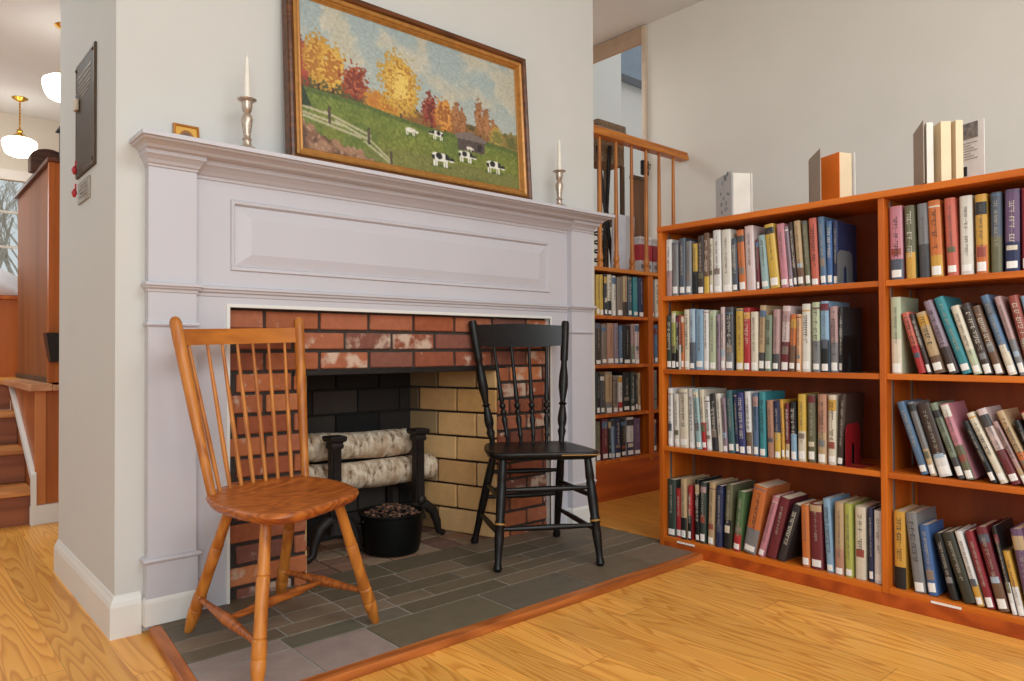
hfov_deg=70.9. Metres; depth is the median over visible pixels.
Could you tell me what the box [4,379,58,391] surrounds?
trim
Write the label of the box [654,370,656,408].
book
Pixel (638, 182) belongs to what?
wooden screen
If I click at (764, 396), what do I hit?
book
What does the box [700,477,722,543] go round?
book
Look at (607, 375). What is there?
book
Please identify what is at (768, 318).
book
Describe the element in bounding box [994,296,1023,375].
book
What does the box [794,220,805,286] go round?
book
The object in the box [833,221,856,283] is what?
book
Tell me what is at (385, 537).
pot
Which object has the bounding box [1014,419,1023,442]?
book
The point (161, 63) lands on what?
wall
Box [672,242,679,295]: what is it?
book
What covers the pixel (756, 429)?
book
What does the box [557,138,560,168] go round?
candle
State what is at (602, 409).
book
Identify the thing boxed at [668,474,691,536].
book
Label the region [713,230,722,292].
book
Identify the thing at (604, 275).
book
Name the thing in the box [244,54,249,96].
candle
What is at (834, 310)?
book
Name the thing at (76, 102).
tag
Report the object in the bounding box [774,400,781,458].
book
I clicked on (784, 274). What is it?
book
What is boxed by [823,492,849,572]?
book
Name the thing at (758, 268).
book
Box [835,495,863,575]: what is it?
book
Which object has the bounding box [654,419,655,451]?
book
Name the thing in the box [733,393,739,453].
book
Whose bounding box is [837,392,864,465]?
book
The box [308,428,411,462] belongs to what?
birch log
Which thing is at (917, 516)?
book
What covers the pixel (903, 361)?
book
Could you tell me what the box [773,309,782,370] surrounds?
book
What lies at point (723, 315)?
book
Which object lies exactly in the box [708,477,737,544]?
book
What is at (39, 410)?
wall
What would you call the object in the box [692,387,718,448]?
book
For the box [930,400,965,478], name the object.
book
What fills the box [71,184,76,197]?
wall ornament
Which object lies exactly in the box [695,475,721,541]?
book
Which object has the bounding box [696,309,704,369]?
book
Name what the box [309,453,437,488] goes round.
birch log
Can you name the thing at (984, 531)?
book
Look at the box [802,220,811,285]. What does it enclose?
book
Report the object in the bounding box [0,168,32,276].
window
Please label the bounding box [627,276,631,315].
book
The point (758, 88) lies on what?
wall
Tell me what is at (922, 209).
book
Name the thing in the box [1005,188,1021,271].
book
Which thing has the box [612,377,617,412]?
book
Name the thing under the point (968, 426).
book
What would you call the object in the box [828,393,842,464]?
book
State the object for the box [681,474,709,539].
book
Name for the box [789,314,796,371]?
book
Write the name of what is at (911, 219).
book
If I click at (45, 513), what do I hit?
baseboard
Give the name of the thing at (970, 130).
photo
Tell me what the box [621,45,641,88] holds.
window
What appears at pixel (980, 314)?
book
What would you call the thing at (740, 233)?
book
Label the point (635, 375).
book
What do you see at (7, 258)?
bare tree
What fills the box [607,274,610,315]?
book
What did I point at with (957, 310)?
book
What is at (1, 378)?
floor
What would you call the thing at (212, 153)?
mantel shelf
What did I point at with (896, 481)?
bookcase
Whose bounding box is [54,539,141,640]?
baseboard
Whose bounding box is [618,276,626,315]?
book
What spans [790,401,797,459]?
book
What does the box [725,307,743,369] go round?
book
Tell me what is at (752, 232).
book
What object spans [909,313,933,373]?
book
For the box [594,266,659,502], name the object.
bookcase
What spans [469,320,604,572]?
spindle chair
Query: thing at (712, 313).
book
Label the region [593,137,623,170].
basket
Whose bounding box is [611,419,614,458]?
book
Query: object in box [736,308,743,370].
book
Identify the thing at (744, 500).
book
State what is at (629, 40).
trim
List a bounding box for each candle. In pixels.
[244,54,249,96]
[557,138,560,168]
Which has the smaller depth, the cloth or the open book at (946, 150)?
the open book at (946, 150)
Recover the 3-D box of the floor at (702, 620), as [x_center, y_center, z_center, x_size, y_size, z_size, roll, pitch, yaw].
[0.161,0.957,1.472,8.200,0.125,7.020,0,-1,-41]
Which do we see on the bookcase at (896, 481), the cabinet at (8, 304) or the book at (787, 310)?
the book at (787, 310)
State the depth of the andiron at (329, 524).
3.04 m
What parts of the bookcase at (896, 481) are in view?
panel, shelf, shelf, shelf, shelf, panel, shelf, shelf, shelf, shelf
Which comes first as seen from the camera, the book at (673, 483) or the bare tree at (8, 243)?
the book at (673, 483)
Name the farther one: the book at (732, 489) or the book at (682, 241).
the book at (682, 241)
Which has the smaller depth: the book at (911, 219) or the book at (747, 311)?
the book at (911, 219)
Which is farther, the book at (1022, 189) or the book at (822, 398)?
the book at (822, 398)
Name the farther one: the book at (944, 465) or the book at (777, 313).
the book at (777, 313)
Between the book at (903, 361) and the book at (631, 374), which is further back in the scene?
the book at (631, 374)
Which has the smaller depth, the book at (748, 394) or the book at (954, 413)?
the book at (954, 413)
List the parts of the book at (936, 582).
picture panel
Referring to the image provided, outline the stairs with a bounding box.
[0,380,29,527]
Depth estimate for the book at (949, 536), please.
2.37 m
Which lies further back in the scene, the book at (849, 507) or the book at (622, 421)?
the book at (622, 421)
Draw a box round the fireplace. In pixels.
[230,308,546,599]
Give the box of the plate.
[78,175,89,204]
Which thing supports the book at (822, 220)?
on the bookcase at (896, 481)
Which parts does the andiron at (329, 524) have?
post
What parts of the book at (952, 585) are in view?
picture panel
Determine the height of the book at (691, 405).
0.261 m
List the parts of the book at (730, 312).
picture panel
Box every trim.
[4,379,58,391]
[8,386,36,525]
[149,625,196,680]
[299,552,702,680]
[593,27,640,63]
[641,25,648,237]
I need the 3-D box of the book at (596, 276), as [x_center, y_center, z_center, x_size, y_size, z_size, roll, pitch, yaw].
[0.453,-0.271,4.361,0.027,0.243,0.191,0,-1,-41]
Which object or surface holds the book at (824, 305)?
on the bookcase at (896, 481)
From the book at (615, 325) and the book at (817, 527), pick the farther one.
the book at (615, 325)
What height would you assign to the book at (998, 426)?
0.201 m
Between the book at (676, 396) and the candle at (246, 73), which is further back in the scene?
the book at (676, 396)
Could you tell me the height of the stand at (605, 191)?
0.804 m
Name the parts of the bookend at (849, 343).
upright plate, foot plate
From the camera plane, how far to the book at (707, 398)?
3.08 m
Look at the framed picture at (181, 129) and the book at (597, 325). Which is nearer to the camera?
the framed picture at (181, 129)
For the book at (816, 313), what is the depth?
2.73 m
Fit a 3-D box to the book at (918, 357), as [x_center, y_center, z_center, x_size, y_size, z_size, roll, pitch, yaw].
[1.433,0.008,2.521,0.144,0.215,0.078,0,-1,-41]
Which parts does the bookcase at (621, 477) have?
panel, shelf, shelf, shelf, shelf, panel, shelf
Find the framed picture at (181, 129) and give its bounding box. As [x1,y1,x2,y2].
[172,122,199,137]
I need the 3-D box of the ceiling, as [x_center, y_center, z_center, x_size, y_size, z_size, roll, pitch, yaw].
[-1.542,-2.345,2.750,7.300,0.120,11.100,0,-1,-41]
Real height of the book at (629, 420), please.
0.239 m
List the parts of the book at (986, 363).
picture panel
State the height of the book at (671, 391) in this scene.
0.260 m
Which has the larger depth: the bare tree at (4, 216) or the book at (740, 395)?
the bare tree at (4, 216)
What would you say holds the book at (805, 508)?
on the bookcase at (896, 481)
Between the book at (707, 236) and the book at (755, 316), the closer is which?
the book at (755, 316)
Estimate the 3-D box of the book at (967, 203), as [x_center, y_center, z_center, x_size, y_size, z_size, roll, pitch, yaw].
[1.550,-0.345,2.413,0.167,0.260,0.036,0,-2,-41]
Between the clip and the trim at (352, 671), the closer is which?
the trim at (352, 671)
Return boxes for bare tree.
[0,181,18,274]
[0,181,23,258]
[0,182,17,267]
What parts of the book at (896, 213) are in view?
picture panel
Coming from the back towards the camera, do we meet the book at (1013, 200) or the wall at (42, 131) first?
the wall at (42, 131)
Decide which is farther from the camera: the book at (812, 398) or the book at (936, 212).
the book at (812, 398)
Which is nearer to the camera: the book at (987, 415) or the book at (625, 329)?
the book at (987, 415)
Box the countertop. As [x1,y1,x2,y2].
[0,295,17,299]
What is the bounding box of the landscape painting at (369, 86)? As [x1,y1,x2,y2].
[281,0,531,199]
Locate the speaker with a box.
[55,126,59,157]
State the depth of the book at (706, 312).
3.09 m
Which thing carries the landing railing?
on the bookcase at (621, 477)
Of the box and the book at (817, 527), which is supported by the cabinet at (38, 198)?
the box
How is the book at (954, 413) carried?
on the bookcase at (896, 481)
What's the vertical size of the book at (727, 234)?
0.263 m
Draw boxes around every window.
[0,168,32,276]
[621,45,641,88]
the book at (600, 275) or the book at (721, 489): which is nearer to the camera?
the book at (721, 489)
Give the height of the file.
0.185 m
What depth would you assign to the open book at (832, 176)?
2.74 m
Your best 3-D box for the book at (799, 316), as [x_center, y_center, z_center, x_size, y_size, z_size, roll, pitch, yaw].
[1.162,0.010,2.829,0.151,0.222,0.018,0,0,-41]
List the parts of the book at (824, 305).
picture panel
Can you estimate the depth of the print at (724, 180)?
3.06 m
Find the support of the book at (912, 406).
on the bookcase at (896, 481)
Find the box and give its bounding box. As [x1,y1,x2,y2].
[28,149,58,172]
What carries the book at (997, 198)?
on the bookcase at (896, 481)
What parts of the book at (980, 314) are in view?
picture panel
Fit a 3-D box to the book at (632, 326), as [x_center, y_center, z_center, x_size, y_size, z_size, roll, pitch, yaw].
[0.699,0.022,4.573,0.036,0.250,0.191,0,-1,-41]
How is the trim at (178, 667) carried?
attached to the floor at (702, 620)
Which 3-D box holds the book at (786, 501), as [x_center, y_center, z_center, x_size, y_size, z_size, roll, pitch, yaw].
[1.113,0.743,2.903,0.171,0.255,0.098,0,-1,-41]
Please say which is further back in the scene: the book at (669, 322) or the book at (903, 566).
the book at (669, 322)
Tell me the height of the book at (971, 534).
0.241 m
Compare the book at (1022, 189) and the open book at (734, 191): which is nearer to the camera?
the book at (1022, 189)
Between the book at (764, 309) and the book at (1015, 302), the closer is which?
the book at (1015, 302)
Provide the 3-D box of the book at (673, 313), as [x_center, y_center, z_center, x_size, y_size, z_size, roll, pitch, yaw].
[0.783,-0.001,3.276,0.165,0.260,0.024,0,-1,-41]
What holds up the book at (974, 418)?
on the bookcase at (896, 481)
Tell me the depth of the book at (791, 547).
2.82 m
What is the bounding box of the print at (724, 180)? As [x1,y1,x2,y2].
[720,172,728,213]
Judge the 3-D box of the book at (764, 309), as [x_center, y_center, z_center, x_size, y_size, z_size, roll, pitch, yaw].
[1.074,-0.009,2.960,0.183,0.265,0.036,0,-1,-41]
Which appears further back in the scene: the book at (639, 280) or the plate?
the book at (639, 280)
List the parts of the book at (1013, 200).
picture panel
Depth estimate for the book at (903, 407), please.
2.48 m
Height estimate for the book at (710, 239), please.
0.235 m
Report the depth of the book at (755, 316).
2.92 m
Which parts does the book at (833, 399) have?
picture panel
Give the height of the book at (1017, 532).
0.270 m
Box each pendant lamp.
[1,96,37,157]
[41,22,60,101]
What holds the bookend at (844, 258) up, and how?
on the bookcase at (896, 481)
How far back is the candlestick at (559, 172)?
3.46 m
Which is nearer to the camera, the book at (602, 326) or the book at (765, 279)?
the book at (765, 279)
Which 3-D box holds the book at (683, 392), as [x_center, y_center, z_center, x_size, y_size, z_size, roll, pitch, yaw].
[0.822,0.343,3.236,0.183,0.259,0.043,0,-2,-41]
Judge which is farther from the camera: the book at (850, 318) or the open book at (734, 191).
the open book at (734, 191)
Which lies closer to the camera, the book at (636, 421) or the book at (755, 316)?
the book at (755, 316)
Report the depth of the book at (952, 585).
2.40 m
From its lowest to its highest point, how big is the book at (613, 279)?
0.245 m
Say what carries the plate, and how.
attached to the wall at (161, 63)
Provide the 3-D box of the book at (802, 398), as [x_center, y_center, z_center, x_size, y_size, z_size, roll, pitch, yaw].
[1.181,0.337,2.832,0.180,0.258,0.030,0,-1,-41]
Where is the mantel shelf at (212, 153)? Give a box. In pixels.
[129,128,614,223]
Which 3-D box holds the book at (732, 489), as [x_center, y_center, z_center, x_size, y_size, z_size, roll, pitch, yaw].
[0.972,0.738,3.075,0.187,0.270,0.047,0,-1,-41]
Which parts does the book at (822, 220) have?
picture panel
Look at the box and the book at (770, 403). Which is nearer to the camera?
the book at (770, 403)
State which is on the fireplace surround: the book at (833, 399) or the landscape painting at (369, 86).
the landscape painting at (369, 86)
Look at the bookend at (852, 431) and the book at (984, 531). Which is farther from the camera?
the bookend at (852, 431)
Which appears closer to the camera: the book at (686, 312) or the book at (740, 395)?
the book at (740, 395)
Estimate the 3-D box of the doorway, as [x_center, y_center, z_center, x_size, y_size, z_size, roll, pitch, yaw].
[1.824,-1.562,7.953,4.760,3.670,0.270,0,-1,-41]
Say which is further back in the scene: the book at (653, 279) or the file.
the book at (653, 279)
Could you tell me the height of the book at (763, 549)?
0.252 m
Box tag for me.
[73,94,78,111]
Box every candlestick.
[237,96,256,148]
[553,169,565,205]
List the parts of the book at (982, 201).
picture panel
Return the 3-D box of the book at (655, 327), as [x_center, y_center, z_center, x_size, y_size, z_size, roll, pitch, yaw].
[0.874,0.024,4.728,0.035,0.250,0.191,0,-1,-41]
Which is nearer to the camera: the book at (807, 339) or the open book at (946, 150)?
the open book at (946, 150)
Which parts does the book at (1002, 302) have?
picture panel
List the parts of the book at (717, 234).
picture panel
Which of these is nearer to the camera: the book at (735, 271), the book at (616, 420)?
the book at (735, 271)
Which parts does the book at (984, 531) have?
picture panel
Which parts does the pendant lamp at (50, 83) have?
glass globe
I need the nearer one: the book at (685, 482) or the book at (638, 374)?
the book at (685, 482)
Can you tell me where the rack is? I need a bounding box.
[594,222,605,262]
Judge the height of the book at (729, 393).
0.262 m
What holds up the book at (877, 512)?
on the bookcase at (896, 481)
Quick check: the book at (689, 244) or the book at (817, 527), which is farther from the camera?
the book at (689, 244)
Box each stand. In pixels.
[593,119,625,266]
[595,145,611,267]
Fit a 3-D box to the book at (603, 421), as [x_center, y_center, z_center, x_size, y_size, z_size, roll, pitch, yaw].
[0.500,0.594,4.387,0.051,0.246,0.191,0,-1,-41]
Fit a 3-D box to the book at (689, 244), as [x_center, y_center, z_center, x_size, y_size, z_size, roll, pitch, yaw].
[0.837,-0.319,3.219,0.170,0.237,0.028,0,-1,-41]
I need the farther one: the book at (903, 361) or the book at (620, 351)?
the book at (620, 351)
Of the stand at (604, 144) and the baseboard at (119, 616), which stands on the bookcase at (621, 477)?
the stand at (604, 144)
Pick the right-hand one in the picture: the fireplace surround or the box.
the fireplace surround
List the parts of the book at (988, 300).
picture panel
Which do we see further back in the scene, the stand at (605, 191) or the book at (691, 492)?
the stand at (605, 191)
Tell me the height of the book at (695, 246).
0.222 m
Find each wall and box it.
[0,112,59,409]
[11,388,58,504]
[58,0,595,630]
[647,0,1023,238]
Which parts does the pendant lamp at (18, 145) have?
glass globe, stem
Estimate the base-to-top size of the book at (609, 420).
0.239 m
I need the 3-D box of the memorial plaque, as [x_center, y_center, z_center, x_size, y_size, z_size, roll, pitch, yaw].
[-1.545,-0.822,2.602,0.014,0.425,0.312,0,-1,-41]
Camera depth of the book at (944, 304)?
2.39 m
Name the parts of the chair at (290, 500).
post, leg, crest rail, leg, seat, leg, post, leg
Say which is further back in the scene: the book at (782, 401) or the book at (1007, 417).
the book at (782, 401)
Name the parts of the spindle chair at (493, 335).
post, leg, leg, crest rail, seat, leg, post, leg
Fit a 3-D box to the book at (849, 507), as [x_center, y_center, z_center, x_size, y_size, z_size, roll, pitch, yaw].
[1.299,0.733,2.695,0.186,0.267,0.026,0,-2,-41]
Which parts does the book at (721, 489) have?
picture panel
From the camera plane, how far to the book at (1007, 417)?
2.27 m
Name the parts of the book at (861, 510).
picture panel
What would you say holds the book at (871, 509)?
on the bookcase at (896, 481)
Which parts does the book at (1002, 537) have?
picture panel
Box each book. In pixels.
[594,274,599,314]
[595,323,600,364]
[595,371,611,413]
[595,372,599,413]
[595,418,607,459]
[595,421,599,460]
[599,274,602,314]
[600,323,613,363]
[600,324,606,364]
[600,374,604,413]
[602,274,606,314]
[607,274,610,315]
[607,417,619,457]
[608,371,634,410]
[608,419,610,458]
[610,416,633,455]
[611,276,615,315]
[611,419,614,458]
[612,372,628,411]
[612,375,622,411]
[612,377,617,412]
[613,323,617,363]
[615,277,621,315]
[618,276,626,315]
[618,324,634,363]
[618,326,622,363]
[620,419,625,456]
[622,326,629,363]
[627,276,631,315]
[631,277,637,316]
[633,417,639,454]
[634,373,640,410]
[634,374,637,410]
[635,324,638,363]
[637,278,642,316]
[653,279,653,316]
[653,325,657,362]
[654,279,657,317]
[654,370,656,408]
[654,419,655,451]
[666,239,678,295]
[667,315,671,368]
[668,386,694,445]
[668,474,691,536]
[671,311,683,368]
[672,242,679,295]
[674,393,679,446]
[676,315,678,368]
[676,487,680,537]
[679,238,697,294]
[679,315,683,368]
[679,387,701,447]
[681,316,684,368]
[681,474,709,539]
[684,309,689,368]
[686,241,697,294]
[688,484,695,539]
[689,309,698,369]
[689,387,714,447]
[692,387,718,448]
[693,243,697,293]
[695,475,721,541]
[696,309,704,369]
[698,235,703,293]
[699,388,725,449]
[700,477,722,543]
[704,233,712,292]
[704,310,709,369]
[704,396,711,449]
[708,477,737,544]
[709,238,713,292]
[709,310,720,369]
[710,392,725,450]
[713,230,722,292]
[715,171,752,217]
[715,393,725,451]
[716,314,720,369]
[716,480,739,546]
[721,307,725,369]
[721,397,728,451]
[722,229,736,291]
[724,479,755,548]
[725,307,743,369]
[726,389,753,452]
[732,238,739,290]
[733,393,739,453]
[733,487,753,550]
[736,229,746,290]
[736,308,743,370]
[737,392,746,453]
[743,308,759,370]
[743,478,790,554]
[744,225,764,289]
[745,390,771,454]
[751,312,759,370]
[753,393,759,455]
[755,240,761,289]
[758,234,770,288]
[758,491,792,556]
[759,305,782,370]
[759,390,784,456]
[764,223,781,288]
[765,315,772,370]
[767,398,784,457]
[767,490,808,558]
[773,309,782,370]
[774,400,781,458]
[776,223,789,287]
[778,497,815,561]
[780,398,797,458]
[781,306,801,370]
[784,226,793,286]
[785,403,790,459]
[789,222,797,286]
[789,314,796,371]
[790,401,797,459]
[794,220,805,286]
[796,314,801,371]
[798,392,825,461]
[801,499,819,567]
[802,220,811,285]
[802,304,812,371]
[808,148,855,201]
[808,392,828,462]
[809,218,820,285]
[810,499,826,569]
[812,302,820,371]
[818,216,842,284]
[818,392,840,463]
[820,301,848,371]
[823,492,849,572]
[826,221,833,283]
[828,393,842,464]
[830,306,840,371]
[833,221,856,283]
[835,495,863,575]
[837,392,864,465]
[839,307,861,371]
[844,496,871,577]
[855,500,880,579]
[868,503,880,581]
[874,508,881,583]
[889,205,905,279]
[890,297,918,373]
[894,503,923,588]
[897,399,929,474]
[902,312,927,373]
[904,205,919,278]
[905,505,936,592]
[908,399,938,475]
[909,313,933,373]
[913,118,984,184]
[916,311,948,373]
[917,203,930,277]
[917,400,955,476]
[919,518,947,595]
[923,300,961,374]
[928,199,947,276]
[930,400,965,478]
[934,296,973,374]
[934,526,961,599]
[940,401,986,479]
[941,525,975,602]
[944,197,960,275]
[951,305,983,374]
[955,524,985,606]
[959,195,976,274]
[961,302,994,374]
[962,420,998,482]
[965,524,997,608]
[967,411,1009,483]
[972,305,1007,374]
[975,194,991,273]
[976,405,1022,484]
[976,518,1010,611]
[980,294,1019,375]
[990,192,1004,272]
[991,517,1017,614]
[992,420,1023,483]
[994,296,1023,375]
[996,407,1023,468]
[1003,545,1023,615]
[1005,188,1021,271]
[1008,294,1023,354]
[1010,521,1023,593]
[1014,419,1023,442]
[1021,188,1023,269]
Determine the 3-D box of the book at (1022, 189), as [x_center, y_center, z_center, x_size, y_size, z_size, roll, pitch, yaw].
[1.661,-0.346,2.286,0.175,0.258,0.031,0,-1,-41]
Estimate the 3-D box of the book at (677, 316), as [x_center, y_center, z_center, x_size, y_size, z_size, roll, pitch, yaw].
[0.795,0.009,3.259,0.162,0.240,0.016,0,-1,-41]
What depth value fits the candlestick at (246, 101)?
2.45 m
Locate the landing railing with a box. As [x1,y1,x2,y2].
[593,124,688,272]
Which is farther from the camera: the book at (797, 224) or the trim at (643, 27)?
the trim at (643, 27)
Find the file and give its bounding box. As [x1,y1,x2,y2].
[43,333,58,361]
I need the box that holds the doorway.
[593,53,641,267]
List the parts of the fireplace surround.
belt moulding, bed moulding, raised panel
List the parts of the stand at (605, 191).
leg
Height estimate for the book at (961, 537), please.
0.235 m
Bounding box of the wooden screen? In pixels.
[629,175,643,236]
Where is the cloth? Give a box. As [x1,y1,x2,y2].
[0,268,17,295]
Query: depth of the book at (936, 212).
2.42 m
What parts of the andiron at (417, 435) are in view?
post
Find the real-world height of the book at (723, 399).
0.231 m
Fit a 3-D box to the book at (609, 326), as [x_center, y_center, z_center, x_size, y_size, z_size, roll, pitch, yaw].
[0.538,0.021,4.431,0.059,0.250,0.191,0,-1,-41]
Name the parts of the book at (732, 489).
picture panel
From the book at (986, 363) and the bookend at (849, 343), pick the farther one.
the bookend at (849, 343)
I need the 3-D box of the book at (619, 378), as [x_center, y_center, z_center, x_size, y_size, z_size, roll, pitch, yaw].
[0.607,0.330,4.486,0.038,0.224,0.191,0,-1,-41]
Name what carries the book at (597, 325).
on the bookcase at (621, 477)
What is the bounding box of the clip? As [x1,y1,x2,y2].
[640,160,650,175]
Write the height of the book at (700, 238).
0.253 m
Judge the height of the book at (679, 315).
0.242 m
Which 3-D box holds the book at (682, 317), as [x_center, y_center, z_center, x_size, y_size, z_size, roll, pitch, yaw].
[0.808,0.010,3.231,0.152,0.237,0.014,0,-1,-41]
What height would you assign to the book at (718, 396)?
0.246 m
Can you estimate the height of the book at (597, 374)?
0.250 m
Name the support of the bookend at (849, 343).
on the bookcase at (896, 481)
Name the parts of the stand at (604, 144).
lid, stand frame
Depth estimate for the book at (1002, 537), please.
2.29 m
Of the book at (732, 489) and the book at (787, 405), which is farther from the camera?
the book at (732, 489)
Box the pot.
[358,503,424,557]
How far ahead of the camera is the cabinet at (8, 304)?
4.91 m
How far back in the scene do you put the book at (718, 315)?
3.05 m
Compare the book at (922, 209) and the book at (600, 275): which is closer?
the book at (922, 209)
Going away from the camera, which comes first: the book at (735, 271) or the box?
the book at (735, 271)
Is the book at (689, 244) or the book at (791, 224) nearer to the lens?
the book at (791, 224)
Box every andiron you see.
[306,435,364,563]
[385,427,445,534]
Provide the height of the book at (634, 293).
0.250 m
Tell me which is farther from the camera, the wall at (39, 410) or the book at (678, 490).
the wall at (39, 410)
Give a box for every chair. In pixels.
[169,316,378,680]
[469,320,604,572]
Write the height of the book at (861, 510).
0.262 m
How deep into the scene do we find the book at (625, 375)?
4.45 m
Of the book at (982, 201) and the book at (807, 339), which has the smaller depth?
the book at (982, 201)
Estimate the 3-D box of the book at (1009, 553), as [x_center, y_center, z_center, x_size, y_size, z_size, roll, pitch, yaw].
[1.623,0.762,2.299,0.141,0.196,0.059,0,-1,-41]
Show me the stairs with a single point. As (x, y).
(14, 493)
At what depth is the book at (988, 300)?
2.29 m
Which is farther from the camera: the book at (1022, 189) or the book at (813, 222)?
the book at (813, 222)
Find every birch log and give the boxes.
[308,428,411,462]
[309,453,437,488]
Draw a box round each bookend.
[837,250,854,283]
[842,336,864,372]
[845,423,876,468]
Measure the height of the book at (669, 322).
0.242 m
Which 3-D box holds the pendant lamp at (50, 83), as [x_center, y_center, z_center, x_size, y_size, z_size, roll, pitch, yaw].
[-3.190,-1.969,5.130,0.276,0.549,0.276,0,-1,-41]
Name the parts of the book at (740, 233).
picture panel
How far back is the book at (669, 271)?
3.24 m
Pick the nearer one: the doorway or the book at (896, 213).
the book at (896, 213)
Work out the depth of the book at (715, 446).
3.06 m
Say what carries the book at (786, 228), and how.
on the bookcase at (896, 481)
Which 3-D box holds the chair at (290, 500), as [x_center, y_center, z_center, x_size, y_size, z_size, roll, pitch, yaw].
[-0.707,0.411,2.224,0.623,1.006,0.527,-1,-1,40]
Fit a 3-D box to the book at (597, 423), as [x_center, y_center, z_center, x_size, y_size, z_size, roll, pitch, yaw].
[0.453,0.600,4.346,0.040,0.233,0.191,0,-1,-41]
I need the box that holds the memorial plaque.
[75,41,96,179]
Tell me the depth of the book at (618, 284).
4.42 m
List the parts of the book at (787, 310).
picture panel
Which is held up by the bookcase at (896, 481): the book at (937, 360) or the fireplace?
the book at (937, 360)
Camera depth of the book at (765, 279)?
2.90 m
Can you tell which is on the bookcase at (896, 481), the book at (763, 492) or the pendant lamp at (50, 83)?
the book at (763, 492)
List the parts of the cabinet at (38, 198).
corner post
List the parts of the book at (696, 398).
picture panel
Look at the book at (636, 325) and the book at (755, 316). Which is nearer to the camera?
the book at (755, 316)
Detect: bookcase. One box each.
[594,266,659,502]
[657,168,1023,639]
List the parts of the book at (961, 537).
picture panel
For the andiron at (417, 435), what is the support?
on the fireplace
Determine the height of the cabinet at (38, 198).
1.214 m
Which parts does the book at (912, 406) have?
picture panel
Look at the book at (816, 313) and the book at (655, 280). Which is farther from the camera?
the book at (655, 280)
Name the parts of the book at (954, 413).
picture panel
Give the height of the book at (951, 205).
0.259 m
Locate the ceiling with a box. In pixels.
[0,0,702,121]
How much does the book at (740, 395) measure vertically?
0.254 m
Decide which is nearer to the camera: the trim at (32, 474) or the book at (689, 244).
the book at (689, 244)
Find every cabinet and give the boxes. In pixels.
[0,295,17,376]
[14,157,59,382]
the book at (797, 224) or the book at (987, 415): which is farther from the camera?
the book at (797, 224)
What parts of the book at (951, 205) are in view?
picture panel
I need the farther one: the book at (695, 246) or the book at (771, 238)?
the book at (695, 246)
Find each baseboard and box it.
[29,502,58,525]
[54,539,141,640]
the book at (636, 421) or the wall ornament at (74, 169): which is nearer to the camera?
the wall ornament at (74, 169)
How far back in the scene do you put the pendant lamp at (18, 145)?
6.51 m
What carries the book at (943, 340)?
on the bookcase at (896, 481)
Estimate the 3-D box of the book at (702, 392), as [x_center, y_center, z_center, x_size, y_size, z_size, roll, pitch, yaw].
[0.889,0.342,3.164,0.183,0.260,0.038,0,-1,-41]
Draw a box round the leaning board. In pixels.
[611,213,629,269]
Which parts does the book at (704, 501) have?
picture panel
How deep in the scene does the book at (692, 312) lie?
3.15 m
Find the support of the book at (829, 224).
on the bookcase at (896, 481)
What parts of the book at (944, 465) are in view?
picture panel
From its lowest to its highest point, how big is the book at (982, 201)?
0.257 m
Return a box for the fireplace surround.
[129,128,614,627]
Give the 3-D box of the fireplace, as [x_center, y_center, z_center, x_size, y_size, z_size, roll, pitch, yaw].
[-0.621,0.390,3.274,1.624,1.133,0.619,0,-1,-41]
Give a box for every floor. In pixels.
[0,377,28,400]
[0,490,1023,680]
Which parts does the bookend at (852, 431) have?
upright plate, foot plate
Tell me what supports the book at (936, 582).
on the bookcase at (896, 481)
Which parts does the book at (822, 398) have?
picture panel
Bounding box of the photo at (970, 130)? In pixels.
[963,120,977,139]
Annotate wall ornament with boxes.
[71,161,76,174]
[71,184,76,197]

